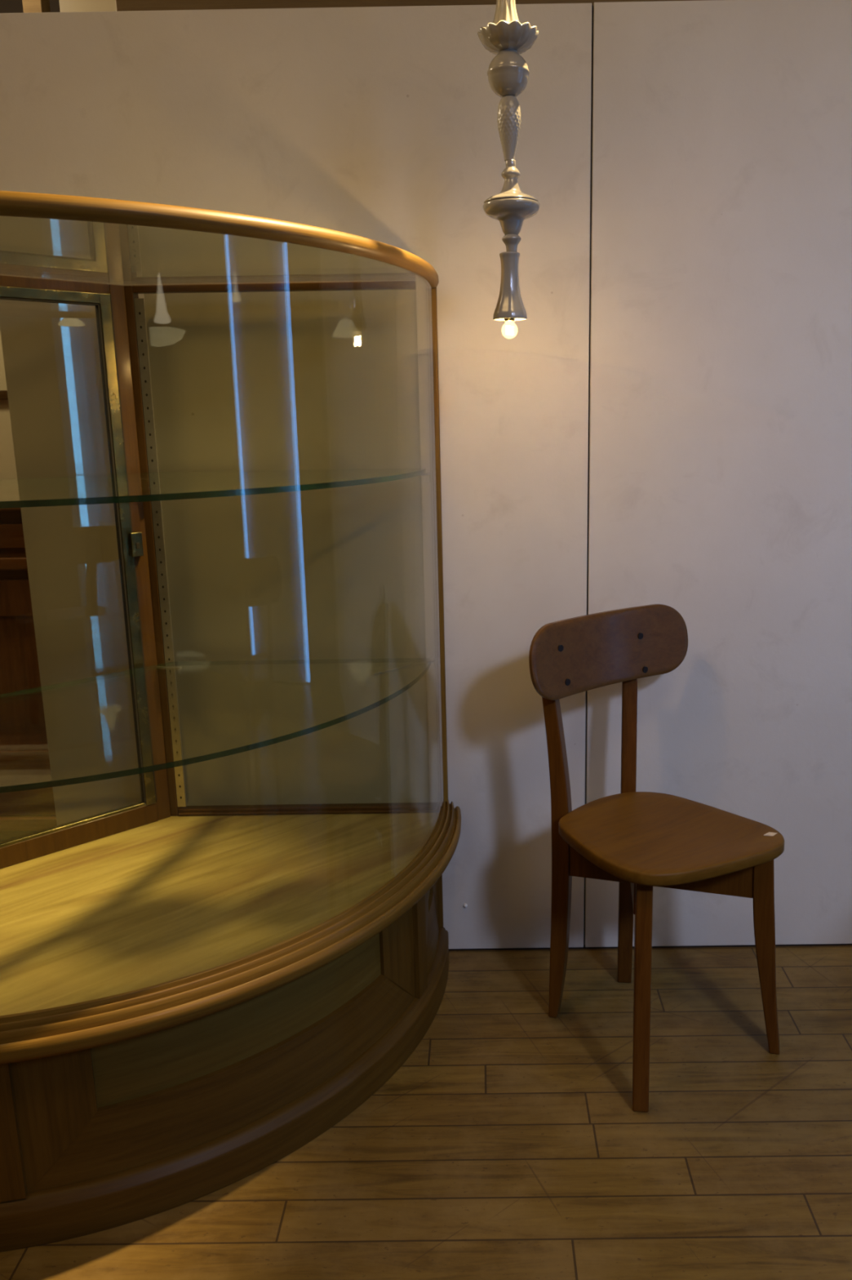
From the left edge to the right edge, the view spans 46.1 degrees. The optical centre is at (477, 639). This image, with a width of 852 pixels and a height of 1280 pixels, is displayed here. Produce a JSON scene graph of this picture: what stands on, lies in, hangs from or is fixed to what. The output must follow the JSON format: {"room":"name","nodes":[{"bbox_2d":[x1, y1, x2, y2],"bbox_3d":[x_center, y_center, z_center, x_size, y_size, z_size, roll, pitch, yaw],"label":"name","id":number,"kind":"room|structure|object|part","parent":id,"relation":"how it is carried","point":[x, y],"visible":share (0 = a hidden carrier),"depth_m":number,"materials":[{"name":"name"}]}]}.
{"room":"shop interior","nodes":[
{"label":"shop interior","id":0,"kind":"room"},
{"bbox_2d":[0,333,17,479],"bbox_3d":[-1.641,-0.276,2.902,1.900,1.620,0.060,-1,13,0],"label":"wall","id":1,"kind":"structure","parent":0,"point":[7,463],"depth_m":2.81,"materials":[{"name":"beige paint"}]},
{"bbox_2d":[0,390,8,399],"bbox_3d":[-1.547,-0.675,2.769,1.500,0.025,0.025,-1,13,0],"label":"wall shelf","id":2,"kind":"object","parent":1,"relation":"attached to","point":[3,393],"visible":0.02,"depth_m":2.76,"materials":[{"name":"brown wood"}]},
{"bbox_2d":[0,0,60,13],"bbox_3d":[-0.297,-1.115,4.106,5.800,2.810,0.100,-1,13,0],"label":"wall","id":3,"kind":"structure","parent":0,"point":[6,6],"depth_m":3.77,"materials":[{"name":"white paint"}]},
{"bbox_2d":[0,0,851,949],"bbox_3d":[0.797,-0.245,2.009,3.418,1.869,0.030,-1,13,0],"label":"wall","id":4,"kind":"structure","parent":0,"point":[377,123],"depth_m":1.95,"materials":[{"name":"white paint"}]},
{"bbox_2d":[583,4,593,946],"bbox_3d":[0.222,-0.236,2.017,0.012,1.872,0.016,-1,13,0],"label":"trim","id":5,"kind":"structure","parent":4,"relation":"attached to","point":[593,5],"depth_m":1.95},
{"bbox_2d":[0,830,851,1279],"bbox_3d":[-0.281,1.046,0.747,5.800,0.060,7.400,-1,13,0],"label":"floor","id":6,"kind":"structure","parent":0,"point":[510,1144],"depth_m":1.59,"materials":[{"name":"brown wood"}]},
{"bbox_2d":[0,507,57,831],"bbox_3d":[-1.527,0.105,2.646,1.560,0.985,0.525,-1,13,0],"label":"sideboard","id":7,"kind":"object","parent":6,"relation":"on","point":[24,748],"visible":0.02,"depth_m":2.42,"materials":[{"name":"brown wood"}]},
{"bbox_3d":[-1.533,-0.237,2.339,1.520,0.057,0.016,-1,13,0],"label":"drawer","id":8,"kind":"part","parent":7,"relation":"part of","materials":[{"name":"brown wood"}]},
{"bbox_3d":[-1.532,-0.174,2.346,1.520,0.030,0.030,-1,13,0],"label":"rail","id":9,"kind":"part","parent":7,"relation":"part of","materials":[{"name":"brown wood"}]},
{"bbox_3d":[-1.188,0.108,2.413,0.600,0.510,0.020,-1,13,0],"label":"panel door","id":10,"kind":"part","parent":7,"relation":"part of","materials":[{"name":"brown wood"}]},
{"bbox_3d":[-1.523,0.404,2.479,1.520,0.075,0.022,-1,13,0],"label":"rail","id":11,"kind":"part","parent":7,"relation":"part of","materials":[{"name":"brown wood"}]},
{"bbox_3d":[-1.522,0.460,2.486,1.520,0.033,0.034,-1,13,0],"label":"rail","id":12,"kind":"part","parent":7,"relation":"part of","materials":[{"name":"brown wood"}]},
{"bbox_2d":[58,0,115,12],"bbox_3d":[-0.739,-0.705,2.169,0.158,2.750,0.140,-1,13,0],"label":"trim","id":13,"kind":"structure","parent":6,"relation":"on","point":[65,6],"depth_m":1.98,"materials":[{"name":"beige paint"}]},
{"bbox_2d":[0,190,461,1252],"bbox_3d":[-0.559,0.097,1.637,0.697,1.412,1.311,11,17,42],"label":"display case","id":14,"kind":"object","parent":6,"relation":"on","point":[192,997],"visible":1,"depth_m":1.63,"materials":[{"name":"brown wood"}]},
{"bbox_3d":[-0.933,-0.078,1.663,0.809,1.033,0.024,-13,17,-43],"label":"door","id":15,"kind":"part","parent":14,"relation":"part of","materials":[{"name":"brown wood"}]},
{"bbox_3d":[-0.635,-0.146,1.949,0.026,1.033,0.032,-1,13,0],"label":"corner post","id":16,"kind":"part","parent":14,"relation":"part of","materials":[{"name":"brown wood"}]},
{"bbox_3d":[-0.580,-0.579,1.498,0.645,0.005,1.241,11,17,42],"label":"glass","id":17,"kind":"part","parent":14,"relation":"part of","materials":[{"name":"clear glass"}]},
{"bbox_2d":[0,467,426,508],"bbox_3d":[-0.577,-0.234,1.534,1.187,0.009,0.562,-12,17,-42],"label":"glass shelf","id":18,"kind":"object","parent":14,"relation":"attached to","point":[123,485],"depth_m":1.52,"materials":[{"name":"clear glass"}]},
{"bbox_2d":[0,660,431,792],"bbox_3d":[-0.571,0.125,1.614,1.187,0.009,0.562,-12,17,-42],"label":"glass shelf","id":19,"kind":"object","parent":14,"relation":"attached to","point":[137,668],"depth_m":1.48,"materials":[{"name":"clear glass"}]},
{"bbox_3d":[-0.537,0.489,1.610,1.384,0.078,0.477,-8,14,-28],"label":"moulding","id":20,"kind":"part","parent":14,"relation":"part of","materials":[{"name":"brown wood"}]},
{"bbox_3d":[-0.372,-0.646,1.830,0.518,0.013,0.020,-1,13,0],"label":"rail","id":21,"kind":"part","parent":14,"relation":"part of","materials":[{"name":"brown wood"}]},
{"bbox_3d":[-0.343,0.348,2.056,0.545,0.012,0.030,-1,13,0],"label":"rail","id":22,"kind":"part","parent":14,"relation":"part of","materials":[{"name":"brown wood"}]},
{"bbox_3d":[-0.355,-0.149,1.944,0.500,1.016,0.005,-1,13,0],"label":"glass","id":23,"kind":"part","parent":14,"relation":"part of","materials":[{"name":"clear glass"}]},
{"bbox_3d":[-0.555,-0.045,1.502,1.316,1.035,0.436,-8,14,-27],"label":"curved glass","id":24,"kind":"part","parent":14,"relation":"part of","materials":[{"name":"clear glass"}]},
{"bbox_3d":[-0.076,-0.166,1.998,0.012,1.044,0.016,-1,13,0],"label":"post","id":25,"kind":"part","parent":14,"relation":"part of","materials":[{"name":"brown wood"}]},
{"bbox_2d":[528,604,785,1112],"bbox_3d":[0.316,0.364,1.814,0.398,0.787,0.413,-7,14,-25],"label":"wooden chair","id":26,"kind":"object","parent":6,"relation":"on","point":[642,842],"visible":1,"depth_m":1.81,"materials":[{"name":"brown wood"}]},
{"bbox_3d":[0.144,0.366,1.886,0.066,0.757,0.034,3,13,17],"label":"leg","id":27,"kind":"part","parent":26,"relation":"part of","materials":[{"name":"brown wood"}]},
{"bbox_3d":[0.244,0.018,1.874,0.407,0.135,0.049,-10,16,-36],"label":"backrest","id":28,"kind":"part","parent":26,"relation":"part of","materials":[{"name":"brown wood"}]},
{"bbox_3d":[0.300,0.339,1.995,0.029,0.757,0.066,0,13,6],"label":"leg","id":29,"kind":"part","parent":26,"relation":"part of","materials":[{"name":"brown wood"}]},
{"bbox_3d":[0.286,0.392,1.813,0.020,0.061,0.327,0,13,6],"label":"cross rail","id":30,"kind":"part","parent":26,"relation":"part of","materials":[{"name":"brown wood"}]},
{"bbox_3d":[0.275,0.589,1.667,0.027,0.414,0.059,0,13,6],"label":"leg","id":31,"kind":"part","parent":26,"relation":"part of","materials":[{"name":"brown wood"}]},
{"bbox_3d":[0.334,0.421,1.835,0.344,0.062,0.020,3,13,17],"label":"cross rail","id":32,"kind":"part","parent":26,"relation":"part of","materials":[{"name":"brown wood"}]},
{"bbox_3d":[0.325,0.342,1.768,0.330,0.023,0.342,-8,15,-30],"label":"seat","id":33,"kind":"part","parent":26,"relation":"part of","materials":[{"name":"brown wood"}]},
{"bbox_3d":[0.524,0.554,1.805,0.062,0.414,0.028,3,13,17],"label":"leg","id":34,"kind":"part","parent":26,"relation":"part of","materials":[{"name":"brown wood"}]},
{"bbox_3d":[-0.324,-1.715,0.129,6.000,0.100,7.600,-1,13,0],"label":"ceiling","id":35,"kind":"structure","parent":0,"visible":0},
{"bbox_2d":[22,0,50,13],"bbox_3d":[-0.973,-1.569,2.155,0.040,1.050,0.050,-1,13,0],"label":"trim","id":36,"kind":"structure","parent":35,"relation":"attached to","point":[28,6],"depth_m":2.17,"materials":[{"name":"brown wood"}]},
{"bbox_2d":[477,0,540,335],"bbox_3d":[0.042,-1.205,1.441,0.094,1.479,0.091,5,14,25],"label":"pendant lamp","id":37,"kind":"object","parent":35,"relation":"hanging from","point":[506,37],"visible":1,"depth_m":1.52,"materials":[{"name":"ceramic"}]},
{"bbox_3d":[0.046,-0.903,1.509,0.093,0.029,0.091,-1,13,0],"label":"scalloped dish","id":38,"kind":"part","parent":37,"relation":"part of","materials":[{"name":"ceramic"}]},
{"bbox_3d":[0.047,-0.861,1.518,0.064,0.066,0.064,-1,13,0],"label":"globe","id":39,"kind":"part","parent":37,"relation":"part of","materials":[{"name":"ceramic"}]},
{"bbox_2d":[504,318,515,321],"bbox_3d":[0.051,-0.516,1.596,0.018,0.013,0.018,-1,13,0],"label":"socket","id":40,"kind":"object","parent":37,"relation":"attached to","point":[505,319],"depth_m":1.59,"materials":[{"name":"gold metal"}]},
{"bbox_3d":[2.607,-0.337,0.433,0.220,2.810,7.600,-1,13,0],"label":"wall","id":41,"kind":"structure","parent":0,"visible":0},
{"bbox_2d":[115,0,702,11],"bbox_3d":[0.910,-1.287,1.873,3.160,0.195,0.120,-1,13,0],"label":"trim","id":42,"kind":"structure","parent":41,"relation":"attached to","point":[121,5],"depth_m":1.84,"materials":[{"name":"brown wood"}]}
]}

